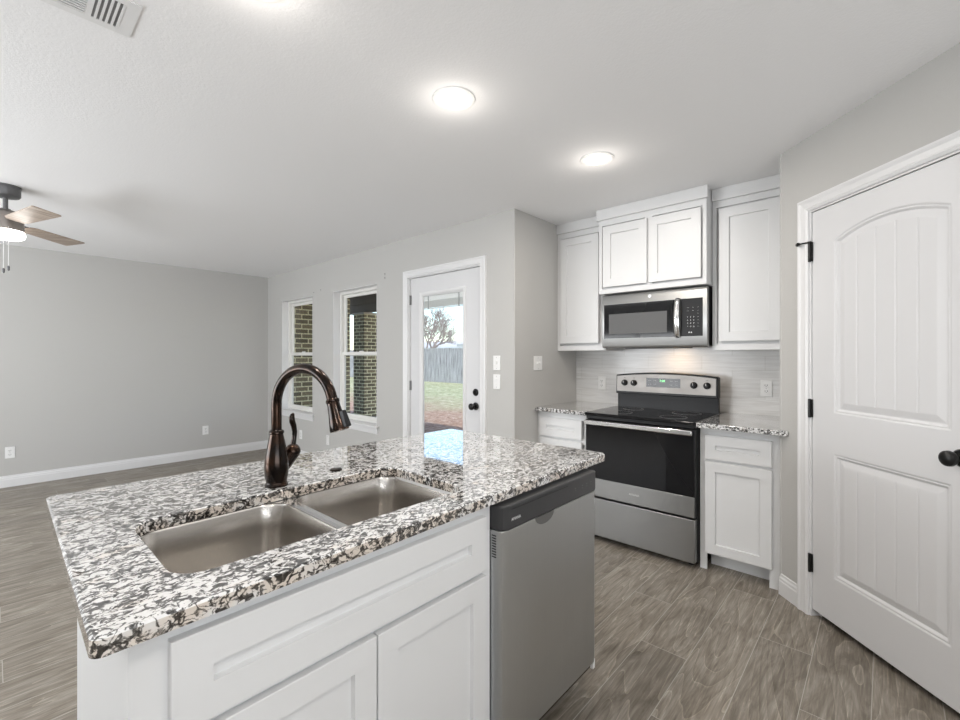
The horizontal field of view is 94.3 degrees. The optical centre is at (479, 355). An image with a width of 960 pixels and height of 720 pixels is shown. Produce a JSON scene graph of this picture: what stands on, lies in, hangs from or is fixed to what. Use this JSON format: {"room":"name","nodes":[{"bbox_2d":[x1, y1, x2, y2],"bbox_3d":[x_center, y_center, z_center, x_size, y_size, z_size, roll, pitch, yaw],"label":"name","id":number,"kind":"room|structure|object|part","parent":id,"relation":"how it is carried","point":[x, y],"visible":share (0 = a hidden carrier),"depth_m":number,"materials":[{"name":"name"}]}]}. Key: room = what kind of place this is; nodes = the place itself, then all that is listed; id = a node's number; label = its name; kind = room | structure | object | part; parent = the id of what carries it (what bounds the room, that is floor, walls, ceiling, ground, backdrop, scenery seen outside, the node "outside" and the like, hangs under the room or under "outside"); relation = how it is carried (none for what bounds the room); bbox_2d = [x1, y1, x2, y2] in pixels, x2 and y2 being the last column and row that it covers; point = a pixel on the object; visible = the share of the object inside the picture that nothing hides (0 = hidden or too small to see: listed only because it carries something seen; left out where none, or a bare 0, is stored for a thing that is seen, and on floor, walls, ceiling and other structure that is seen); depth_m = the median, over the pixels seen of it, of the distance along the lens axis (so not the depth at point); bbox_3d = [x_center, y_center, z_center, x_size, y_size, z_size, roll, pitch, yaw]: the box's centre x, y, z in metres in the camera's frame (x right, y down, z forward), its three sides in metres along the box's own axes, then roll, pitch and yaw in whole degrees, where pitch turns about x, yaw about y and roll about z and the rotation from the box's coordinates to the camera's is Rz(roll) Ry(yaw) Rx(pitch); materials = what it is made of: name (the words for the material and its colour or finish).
{"room":"kitchen","nodes":[
{"label":"kitchen","id":0,"kind":"room"},
{"bbox_2d":[0,244,267,476],"bbox_3d":[-4.988,0.100,4.347,0.150,2.440,5.927,0,0,42],"label":"wall","id":1,"kind":"structure","parent":0,"point":[103,359],"depth_m":5.15,"materials":[{"name":"grey paint"}]},
{"bbox_2d":[5,446,14,458],"bbox_3d":[-4.747,0.975,4.494,0.008,0.115,0.070,0,0,42],"label":"power outlet","id":2,"kind":"object","parent":1,"relation":"attached to","point":[9,451],"visible":1,"depth_m":4.49,"materials":[{"name":"white plastic"}]},
{"bbox_2d":[0,440,267,487],"bbox_3d":[-4.928,1.263,4.292,0.014,0.114,5.627,0,0,42],"label":"baseboard","id":3,"kind":"structure","parent":1,"relation":"attached to","point":[69,472],"depth_m":5.15,"materials":[{"name":"white paint"}]},
{"bbox_2d":[202,426,208,434],"bbox_3d":[-3.571,0.965,5.790,0.008,0.115,0.070,0,0,42],"label":"power outlet","id":4,"kind":"object","parent":1,"relation":"attached to","point":[205,429],"visible":1,"depth_m":5.79,"materials":[{"name":"white plastic"}]},
{"bbox_2d":[294,298,349,412],"bbox_3d":[-3.573,0.005,7.965,2.400,2.870,1.333,0,0,42],"label":"brick wall","id":5,"kind":"structure","parent":0,"point":[302,383],"depth_m":7.06,"materials":[{"name":"brown brick"}]},
{"bbox_2d":[268,209,525,452],"bbox_3d":[-1.345,0.100,4.926,4.465,2.440,0.170,0,0,42],"label":"wall","id":6,"kind":"structure","parent":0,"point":[491,236],"depth_m":4.25,"materials":[{"name":"grey paint"}]},
{"bbox_2d":[282,295,313,420],"bbox_3d":[-2.347,0.029,5.825,0.946,1.553,0.183,0,0,42],"label":"window","id":7,"kind":"structure","parent":6,"relation":"attached to","point":[288,306],"depth_m":6.09,"materials":[{"name":"white paint"}]},
{"bbox_3d":[-2.307,-0.011,5.869,0.844,1.462,0.063,0,0,42],"label":"frame","id":8,"kind":"part","parent":7,"relation":"part of","materials":[{"name":"white plastic"}]},
{"bbox_3d":[-2.314,0.324,5.861,0.784,0.742,0.023,0,0,42],"label":"sash","id":9,"kind":"part","parent":7,"relation":"part of","materials":[{"name":"white plastic"}]},
{"bbox_3d":[-2.297,-0.358,5.880,0.784,0.707,0.023,0,0,42],"label":"sash","id":10,"kind":"part","parent":7,"relation":"part of","materials":[{"name":"white plastic"}]},
{"bbox_2d":[326,435,328,444],"bbox_3d":[-1.793,0.990,5.241,0.060,0.115,0.007,0,0,42],"label":"blank plate","id":11,"kind":"object","parent":6,"relation":"attached to","point":[327,436],"visible":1,"depth_m":5.24,"materials":[{"name":"white plastic"}]},
{"bbox_2d":[333,283,378,434],"bbox_3d":[-1.346,0.029,4.916,0.957,1.553,0.183,0,0,42],"label":"window","id":12,"kind":"structure","parent":6,"relation":"attached to","point":[340,297],"depth_m":5.18,"materials":[{"name":"white paint"}]},
{"bbox_3d":[-1.313,0.324,4.952,0.795,0.742,0.023,0,0,42],"label":"sash","id":13,"kind":"part","parent":12,"relation":"part of","materials":[{"name":"white plastic"}]},
{"bbox_3d":[-1.296,-0.358,4.971,0.795,0.707,0.023,0,0,42],"label":"sash","id":14,"kind":"part","parent":12,"relation":"part of","materials":[{"name":"white plastic"}]},
{"bbox_2d":[408,265,479,435],"bbox_3d":[-0.305,0.282,3.961,0.954,2.075,0.202,0,0,42],"label":"door","id":15,"kind":"structure","parent":6,"relation":"attached to","point":[445,288],"depth_m":3.93,"materials":[{"name":"white paint"}]},
{"bbox_3d":[-0.337,0.235,3.958,0.602,1.654,0.032,0,0,42],"label":"lite frame","id":16,"kind":"part","parent":15,"relation":"part of","materials":[{"name":"white paint"}]},
{"bbox_2d":[424,292,462,309],"bbox_3d":[-0.322,-0.506,3.975,0.538,0.148,0.018,0,0,42],"label":"raised blind","id":17,"kind":"object","parent":15,"relation":"attached to","point":[446,299],"depth_m":3.97,"materials":[{"name":"white plastic"}]},
{"bbox_3d":[-0.059,0.415,3.650,0.064,0.064,0.074,0,0,42],"label":"knob","id":18,"kind":"part","parent":15,"relation":"part of","materials":[{"name":"black metal"}]},
{"bbox_2d":[493,374,499,388],"bbox_3d":[0.130,0.202,3.491,0.070,0.115,0.010,0,0,42],"label":"light switch","id":19,"kind":"object","parent":6,"relation":"attached to","point":[496,377],"visible":1,"depth_m":3.49,"materials":[{"name":"white plastic"}]},
{"bbox_2d":[493,356,499,369],"bbox_3d":[0.128,0.055,3.489,0.070,0.115,0.016,0,0,42],"label":"light switch","id":20,"kind":"object","parent":6,"relation":"attached to","point":[496,359],"visible":1,"depth_m":3.49,"materials":[{"name":"white plastic"}]},
{"bbox_2d":[0,0,959,277],"bbox_3d":[-1.258,-1.180,1.582,9.390,0.120,6.850,0,0,42],"label":"ceiling","id":21,"kind":"structure","parent":0,"point":[243,137],"depth_m":1.99,"materials":[{"name":"white paint"}]},
{"bbox_2d":[0,182,84,272],"bbox_3d":[-3.135,-0.828,2.849,1.017,0.585,0.998,0,0,42],"label":"ceiling fan","id":22,"kind":"object","parent":21,"relation":"hanging from","point":[12,223],"visible":1,"depth_m":2.89,"materials":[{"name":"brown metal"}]},
{"bbox_3d":[-3.072,-0.701,2.869,0.003,0.268,0.003,0,0,42],"label":"pull chain","id":23,"kind":"part","parent":22,"relation":"part of","materials":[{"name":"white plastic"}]},
{"bbox_3d":[-3.040,-0.709,2.869,0.003,0.253,0.003,0,0,42],"label":"pull chain","id":24,"kind":"part","parent":22,"relation":"part of","materials":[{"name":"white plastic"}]},
{"bbox_3d":[-3.128,-0.798,2.933,0.190,0.055,0.190,0,0,42],"label":"light globe","id":25,"kind":"part","parent":22,"relation":"part of","materials":[{"name":"white glass"}]},
{"bbox_3d":[-2.814,-0.877,2.785,0.436,0.028,0.138,0,0,25],"label":"blade","id":26,"kind":"part","parent":22,"relation":"part of","materials":[{"name":"brown wood"}]},
{"bbox_3d":[-3.157,-0.877,3.280,0.138,0.028,0.436,0,0,-5],"label":"blade","id":27,"kind":"part","parent":22,"relation":"part of","materials":[{"name":"brown wood"}]},
{"bbox_2d":[41,0,142,37],"bbox_3d":[-1.289,-1.117,1.345,0.203,0.005,0.399,0,0,42],"label":"ceiling vent","id":28,"kind":"object","parent":21,"relation":"in","point":[121,17],"visible":1,"depth_m":1.44,"materials":[{"name":"white metal"}]},
{"bbox_2d":[256,0,283,2],"bbox_3d":[-0.659,-1.116,1.315,0.188,0.008,0.188,0,0,42],"label":"recessed light","id":29,"kind":"object","parent":21,"relation":"in","point":[264,1],"visible":1,"depth_m":1.40,"materials":[{"name":"white plastic"}]},
{"bbox_2d":[432,86,474,111],"bbox_3d":[-0.114,-1.116,1.939,0.188,0.008,0.188,0,0,42],"label":"recessed light","id":30,"kind":"object","parent":21,"relation":"in","point":[448,98],"visible":1,"depth_m":1.93,"materials":[{"name":"white plastic"}]},
{"bbox_2d":[580,151,613,166],"bbox_3d":[0.665,-1.116,2.530,0.188,0.008,0.188,0,0,42],"label":"recessed light","id":31,"kind":"object","parent":21,"relation":"in","point":[594,159],"visible":1,"depth_m":2.52,"materials":[{"name":"white plastic"}]},
{"bbox_2d":[0,448,959,719],"bbox_3d":[-1.258,1.345,1.582,9.390,0.050,6.850,0,0,42],"label":"floor","id":32,"kind":"structure","parent":0,"point":[675,639],"depth_m":2.04,"materials":[{"name":"brown wood"}]},
{"bbox_2d":[77,477,489,719],"bbox_3d":[-0.480,0.879,1.219,0.630,0.882,0.866,0,0,42],"label":"base cabinet","id":33,"kind":"object","parent":32,"relation":"on","point":[400,630],"visible":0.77,"depth_m":0.97,"materials":[{"name":"white paint"}]},
{"bbox_3d":[-0.377,0.925,0.879,0.020,0.566,0.397,0,0,42],"label":"cabinet door","id":34,"kind":"part","parent":33,"relation":"part of","materials":[{"name":"white paint"}]},
{"bbox_2d":[46,429,604,658],"bbox_3d":[-0.360,0.423,1.568,0.963,0.030,1.646,0,0,42],"label":"countertop","id":35,"kind":"structure","parent":33,"relation":"on","point":[123,597],"depth_m":1.15,"materials":[{"name":"stone"}]},
{"bbox_2d":[140,476,446,573],"bbox_3d":[-0.445,0.545,1.230,0.451,0.210,0.825,0,0,42],"label":"double sink","id":36,"kind":"object","parent":35,"relation":"in","point":[212,542],"visible":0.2,"depth_m":1.29,"materials":[{"name":"silver metal"}]},
{"bbox_3d":[-0.581,0.546,1.081,0.411,0.208,0.373,0,0,42],"label":"bowl","id":37,"kind":"part","parent":36,"relation":"part of","materials":[{"name":"silver metal"}]},
{"bbox_3d":[-0.311,0.546,1.378,0.411,0.208,0.374,0,0,42],"label":"bowl","id":38,"kind":"part","parent":36,"relation":"part of","materials":[{"name":"silver metal"}]},
{"bbox_2d":[264,363,350,487],"bbox_3d":[-0.529,0.215,1.349,0.326,0.385,0.123,0,0,38],"label":"kitchen faucet","id":39,"kind":"object","parent":35,"relation":"on","point":[279,458],"visible":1,"depth_m":1.38,"materials":[{"name":"brown metal"}]},
{"bbox_3d":[-0.615,0.249,1.464,0.024,0.124,0.028,0,0,42],"label":"lever","id":40,"kind":"part","parent":39,"relation":"part of","materials":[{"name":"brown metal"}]},
{"bbox_3d":[-0.623,0.334,1.444,0.049,0.093,0.091,0,0,22],"label":"handle","id":41,"kind":"part","parent":39,"relation":"part of","materials":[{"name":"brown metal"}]},
{"bbox_2d":[330,467,341,471],"bbox_3d":[-0.515,0.405,1.592,0.043,0.006,0.043,0,0,42],"label":"plug","id":42,"kind":"object","parent":35,"relation":"on","point":[335,469],"visible":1,"depth_m":1.58,"materials":[{"name":"brown metal"}]},
{"bbox_3d":[-0.249,0.547,1.020,0.020,0.157,0.778,0,0,42],"label":"false drawer","id":43,"kind":"part","parent":33,"relation":"part of","materials":[{"name":"white paint"}]},
{"bbox_3d":[-0.114,0.925,1.168,0.020,0.566,0.376,0,0,42],"label":"cabinet door","id":44,"kind":"part","parent":33,"relation":"part of","materials":[{"name":"white paint"}]},
{"bbox_2d":[490,469,594,719],"bbox_3d":[0.029,0.840,1.741,0.642,0.784,0.585,0,0,42],"label":"dishwasher","id":45,"kind":"object","parent":32,"relation":"on","point":[542,537],"visible":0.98,"depth_m":1.46,"materials":[{"name":"silver metal"}]},
{"bbox_3d":[0.215,0.538,1.474,0.001,0.030,0.110,0,0,42],"label":"pocket handle","id":46,"kind":"part","parent":45,"relation":"part of","materials":[{"name":"grey metal"}]},
{"bbox_3d":[0.237,1.209,1.555,0.016,0.046,0.580,0,0,42],"label":"toe panel","id":47,"kind":"part","parent":45,"relation":"part of","materials":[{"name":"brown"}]},
{"bbox_2d":[538,411,586,449],"bbox_3d":[0.835,0.879,3.668,0.452,0.882,0.623,0,0,42],"label":"base cabinet","id":48,"kind":"object","parent":32,"relation":"on","point":[559,429],"visible":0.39,"depth_m":3.43,"materials":[{"name":"white paint"}]},
{"bbox_3d":[0.624,0.558,3.452,0.374,0.148,0.020,0,0,42],"label":"drawer","id":49,"kind":"part","parent":48,"relation":"part of","materials":[{"name":"white paint"}]},
{"bbox_3d":[0.624,0.928,3.452,0.374,0.560,0.020,0,0,42],"label":"cabinet door","id":50,"kind":"part","parent":48,"relation":"part of","materials":[{"name":"white paint"}]},
{"bbox_2d":[535,401,617,415],"bbox_3d":[0.828,0.423,3.661,0.454,0.030,0.663,0,0,42],"label":"countertop","id":51,"kind":"structure","parent":48,"relation":"on","point":[574,407],"depth_m":3.53,"materials":[{"name":"grey stone"}]},
{"bbox_2d":[584,373,720,564],"bbox_3d":[1.252,0.724,3.216,0.758,1.192,0.695,0,0,42],"label":"range","id":52,"kind":"object","parent":32,"relation":"on","point":[647,490],"visible":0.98,"depth_m":3.00,"materials":[{"name":"silver metal"}]},
{"bbox_3d":[1.206,0.212,3.502,0.048,0.048,0.031,0,0,42],"label":"control knob","id":53,"kind":"part","parent":52,"relation":"part of","materials":[{"name":"black plastic"}]},
{"bbox_3d":[1.032,0.474,2.975,0.732,0.032,0.042,0,0,42],"label":"door handle","id":54,"kind":"part","parent":52,"relation":"part of","materials":[{"name":"silver metal"}]},
{"bbox_3d":[1.045,0.668,2.989,0.736,0.407,0.004,0,0,42],"label":"oven glass","id":55,"kind":"part","parent":52,"relation":"part of","materials":[{"name":"black glass"}]},
{"bbox_3d":[1.061,0.729,3.006,0.748,0.546,0.043,0,0,42],"label":"oven door","id":56,"kind":"part","parent":52,"relation":"part of","materials":[{"name":"black plastic"}]},
{"bbox_3d":[1.045,0.936,2.988,0.744,0.127,0.009,0,0,42],"label":"panel","id":57,"kind":"part","parent":52,"relation":"part of","materials":[{"name":"silver metal"}]},
{"bbox_3d":[1.060,1.148,3.005,0.748,0.268,0.047,0,0,42],"label":"storage drawer","id":58,"kind":"part","parent":52,"relation":"part of","materials":[{"name":"silver metal"}]},
{"bbox_2d":[585,406,720,424],"bbox_3d":[1.238,0.417,3.202,0.758,0.020,0.595,0,0,42],"label":"cooktop","id":59,"kind":"object","parent":52,"relation":"in","point":[655,415],"depth_m":3.13,"materials":[{"name":"grey glass"}]},
{"bbox_3d":[1.384,0.210,3.365,0.732,0.140,0.014,0,0,42],"label":"control panel","id":60,"kind":"part","parent":52,"relation":"part of","materials":[{"name":"silver metal"}]},
{"bbox_3d":[1.535,0.212,3.204,0.048,0.048,0.031,0,0,42],"label":"control knob","id":61,"kind":"part","parent":52,"relation":"part of","materials":[{"name":"black plastic"}]},
{"bbox_3d":[1.600,0.212,3.145,0.048,0.048,0.031,0,0,42],"label":"control knob","id":62,"kind":"part","parent":52,"relation":"part of","materials":[{"name":"black plastic"}]},
{"bbox_2d":[700,428,779,589],"bbox_3d":[1.727,0.879,2.858,0.418,0.882,0.623,0,0,42],"label":"base cabinet","id":63,"kind":"object","parent":32,"relation":"on","point":[740,471],"visible":0.83,"depth_m":2.63,"materials":[{"name":"white paint"}]},
{"bbox_3d":[1.523,0.558,2.636,0.350,0.148,0.020,0,0,42],"label":"drawer","id":64,"kind":"part","parent":63,"relation":"part of","materials":[{"name":"white paint"}]},
{"bbox_3d":[1.523,0.928,2.636,0.350,0.560,0.020,0,0,42],"label":"cabinet door","id":65,"kind":"part","parent":63,"relation":"part of","materials":[{"name":"white paint"}]},
{"bbox_2d":[696,412,787,436],"bbox_3d":[1.728,0.423,2.823,0.466,0.030,0.693,0,0,42],"label":"countertop","id":66,"kind":"structure","parent":63,"relation":"on","point":[738,422],"depth_m":2.69,"materials":[{"name":"grey stone"}]},
{"bbox_2d":[526,213,575,441],"bbox_3d":[0.612,0.100,3.853,0.120,2.440,0.873,0,0,42],"label":"wall","id":67,"kind":"structure","parent":0,"point":[555,383],"depth_m":3.66,"materials":[{"name":"grey paint"}]},
{"bbox_2d":[534,356,541,369],"bbox_3d":[0.473,0.058,3.599,0.016,0.115,0.115,0,0,42],"label":"light switch","id":68,"kind":"object","parent":67,"relation":"attached to","point":[537,359],"visible":1,"depth_m":3.60,"materials":[{"name":"white plastic"}]},
{"bbox_2d":[780,154,781,573],"bbox_3d":[1.928,0.100,2.673,0.120,2.440,0.650,0,0,42],"label":"wall","id":69,"kind":"structure","parent":0,"point":[780,154],"depth_m":2.47,"materials":[{"name":"grey paint"}]},
{"bbox_2d":[782,43,959,583],"bbox_3d":[1.767,0.100,1.752,0.120,2.440,1.450,0,0,-3],"label":"wall","id":70,"kind":"structure","parent":0,"point":[922,108],"depth_m":2.08,"materials":[{"name":"grey paint"}]},
{"bbox_2d":[778,574,796,606],"bbox_3d":[1.669,1.263,2.403,0.014,0.114,0.139,0,0,-3],"label":"baseboard","id":71,"kind":"structure","parent":70,"relation":"attached to","point":[787,588],"depth_m":2.40,"materials":[{"name":"white paint"}]},
{"bbox_2d":[795,149,959,712],"bbox_3d":[1.725,0.288,1.921,0.188,2.063,0.805,0,0,-3],"label":"door","id":72,"kind":"structure","parent":70,"relation":"in","point":[884,256],"depth_m":1.85,"materials":[{"name":"white paint"}]},
{"bbox_3d":[1.684,0.365,1.585,0.073,0.064,0.064,0,0,-3],"label":"knob","id":73,"kind":"part","parent":72,"relation":"part of","materials":[{"name":"black metal"}]},
{"bbox_2d":[797,130,959,614],"bbox_3d":[1.690,0.259,1.896,0.020,2.123,0.877,0,0,-3],"label":"trim","id":74,"kind":"structure","parent":70,"relation":"attached to","point":[948,144],"depth_m":2.28,"materials":[{"name":"white paint"}]},
{"bbox_3d":[1.581,0.100,3.509,1.778,2.440,0.120,0,0,42],"label":"wall","id":75,"kind":"structure","parent":0,"visible":0},
{"bbox_2d":[556,216,622,350],"bbox_3d":[0.928,-0.582,3.781,0.443,1.074,0.330,0,0,42],"label":"upper cabinet","id":76,"kind":"object","parent":75,"relation":"attached to","point":[579,298],"visible":0.62,"depth_m":3.68,"materials":[{"name":"white paint"}]},
{"bbox_3d":[0.819,-0.545,3.674,0.352,0.880,0.020,0,0,42],"label":"cabinet door","id":77,"kind":"part","parent":76,"relation":"part of","materials":[{"name":"white paint"}]},
{"bbox_3d":[0.838,-0.545,3.682,0.443,1.000,0.018,0,0,42],"label":"frame","id":78,"kind":"part","parent":76,"relation":"part of","materials":[{"name":"white paint"}]},
{"bbox_2d":[596,184,711,295],"bbox_3d":[1.339,-0.797,3.329,0.790,0.643,0.448,0,0,42],"label":"upper cabinet","id":79,"kind":"object","parent":75,"relation":"attached to","point":[662,242],"visible":0.99,"depth_m":3.12,"materials":[{"name":"white paint"}]},
{"bbox_3d":[1.067,-0.752,3.289,0.338,0.460,0.020,0,0,42],"label":"cabinet door","id":80,"kind":"part","parent":79,"relation":"part of","materials":[{"name":"white paint"}]},
{"bbox_2d":[602,286,711,348],"bbox_3d":[1.344,-0.263,3.332,0.756,0.414,0.434,0,0,42],"label":"microwave","id":81,"kind":"object","parent":79,"relation":"attached to","point":[680,317],"visible":1,"depth_m":3.17,"materials":[{"name":"silver metal"}]},
{"bbox_3d":[1.356,-0.263,3.064,0.037,0.277,0.053,0,0,42],"label":"door handle","id":82,"kind":"part","parent":81,"relation":"part of","materials":[{"name":"silver metal"}]},
{"bbox_3d":[1.331,-0.752,3.050,0.345,0.460,0.020,0,0,42],"label":"cabinet door","id":83,"kind":"part","parent":79,"relation":"part of","materials":[{"name":"white paint"}]},
{"bbox_2d":[576,347,779,415],"bbox_3d":[1.489,-0.036,3.504,1.644,0.888,0.009,0,0,42],"label":"tile backsplash","id":84,"kind":"structure","parent":75,"relation":"attached to","point":[740,372],"depth_m":3.34,"materials":[{"name":"white tile"}]},
{"bbox_2d":[598,376,605,389],"bbox_3d":[1.062,0.235,3.879,0.070,0.115,0.008,0,0,42],"label":"power outlet","id":85,"kind":"object","parent":84,"relation":"attached to","point":[601,379],"visible":1,"depth_m":3.88,"materials":[{"name":"white plastic"}]},
{"bbox_2d":[760,380,771,396],"bbox_3d":[1.967,0.222,3.058,0.070,0.115,0.008,0,0,42],"label":"power outlet","id":86,"kind":"object","parent":84,"relation":"attached to","point":[765,385],"visible":1,"depth_m":3.06,"materials":[{"name":"white plastic"}]},
{"bbox_2d":[712,174,779,349],"bbox_3d":[1.824,-0.580,2.971,0.426,1.079,0.325,0,0,42],"label":"upper cabinet","id":87,"kind":"object","parent":75,"relation":"attached to","point":[745,215],"visible":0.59,"depth_m":2.87,"materials":[{"name":"white paint"}]},
{"bbox_3d":[-1.255,-1.410,7.170,7.100,0.140,3.273,0,0,42],"label":"ceiling","id":88,"kind":"structure","parent":0,"visible":0},
{"bbox_2d":[350,293,376,305],"bbox_3d":[-0.464,-1.245,8.041,7.100,0.190,0.160,0,0,42],"label":"beam","id":89,"kind":"structure","parent":88,"relation":"attached to","point":[372,298],"depth_m":9.86,"materials":[{"name":"grey paint"}]},
{"bbox_2d":[350,302,376,314],"bbox_3d":[-2.407,-1.058,9.806,1.850,0.185,0.120,0,0,42],"label":"wall","id":90,"kind":"structure","parent":89,"relation":"attached to","point":[371,307],"depth_m":9.86,"materials":[{"name":"grey paint"}]},
{"label":"outside","id":91,"kind":"structure","parent":0,"visible":0},
{"bbox_2d":[350,377,462,432],"bbox_3d":[5.978,1.540,43.763,90.000,0.200,67.173,0,0,42],"label":"lawn","id":92,"kind":"structure","parent":91,"point":[443,402],"depth_m":12.95,"materials":[{"name":"green plant"}]},
{"bbox_2d":[350,348,462,383],"bbox_3d":[-4.764,0.500,26.827,25.128,1.880,0.110,0,0,42],"label":"wooden fence","id":93,"kind":"object","parent":92,"relation":"on","point":[445,365],"visible":0.16,"depth_m":24.29,"materials":[{"name":"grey wood"}]},
{"bbox_2d":[424,313,456,348],"bbox_3d":[-3.517,-0.809,28.172,4.338,4.517,3.456,0,0,-37],"label":"bare tree","id":94,"kind":"object","parent":92,"relation":"on","point":[443,325],"visible":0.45,"depth_m":28.41,"materials":[{"name":"grey plant"}]},
{"bbox_2d":[424,306,458,347],"bbox_3d":[-4.444,-1.346,34.747,5.812,5.585,4.232,0,0,-15],"label":"bare tree","id":95,"kind":"object","parent":92,"relation":"on","point":[442,309],"visible":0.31,"depth_m":34.85,"materials":[{"name":"grey plant"}]},
{"bbox_2d":[424,341,462,348],"bbox_3d":[-6.224,-0.420,70.486,24.000,3.720,12.020,0,0,42],"label":"house","id":96,"kind":"structure","parent":92,"relation":"on","point":[446,345],"depth_m":64.24,"materials":[{"name":"beige"}]},
{"bbox_3d":[-2.358,1.410,9.674,1.900,0.060,0.750,0,0,42],"label":"patio slab","id":97,"kind":"object","parent":92,"relation":"on","visible":0},
{"bbox_2d":[352,312,376,416],"bbox_3d":[-2.549,0.101,10.029,0.460,2.498,0.460,0,0,42],"label":"brick column","id":98,"kind":"structure","parent":97,"relation":"on","point":[365,323],"depth_m":9.85,"materials":[{"name":"brown brick"}]}
]}

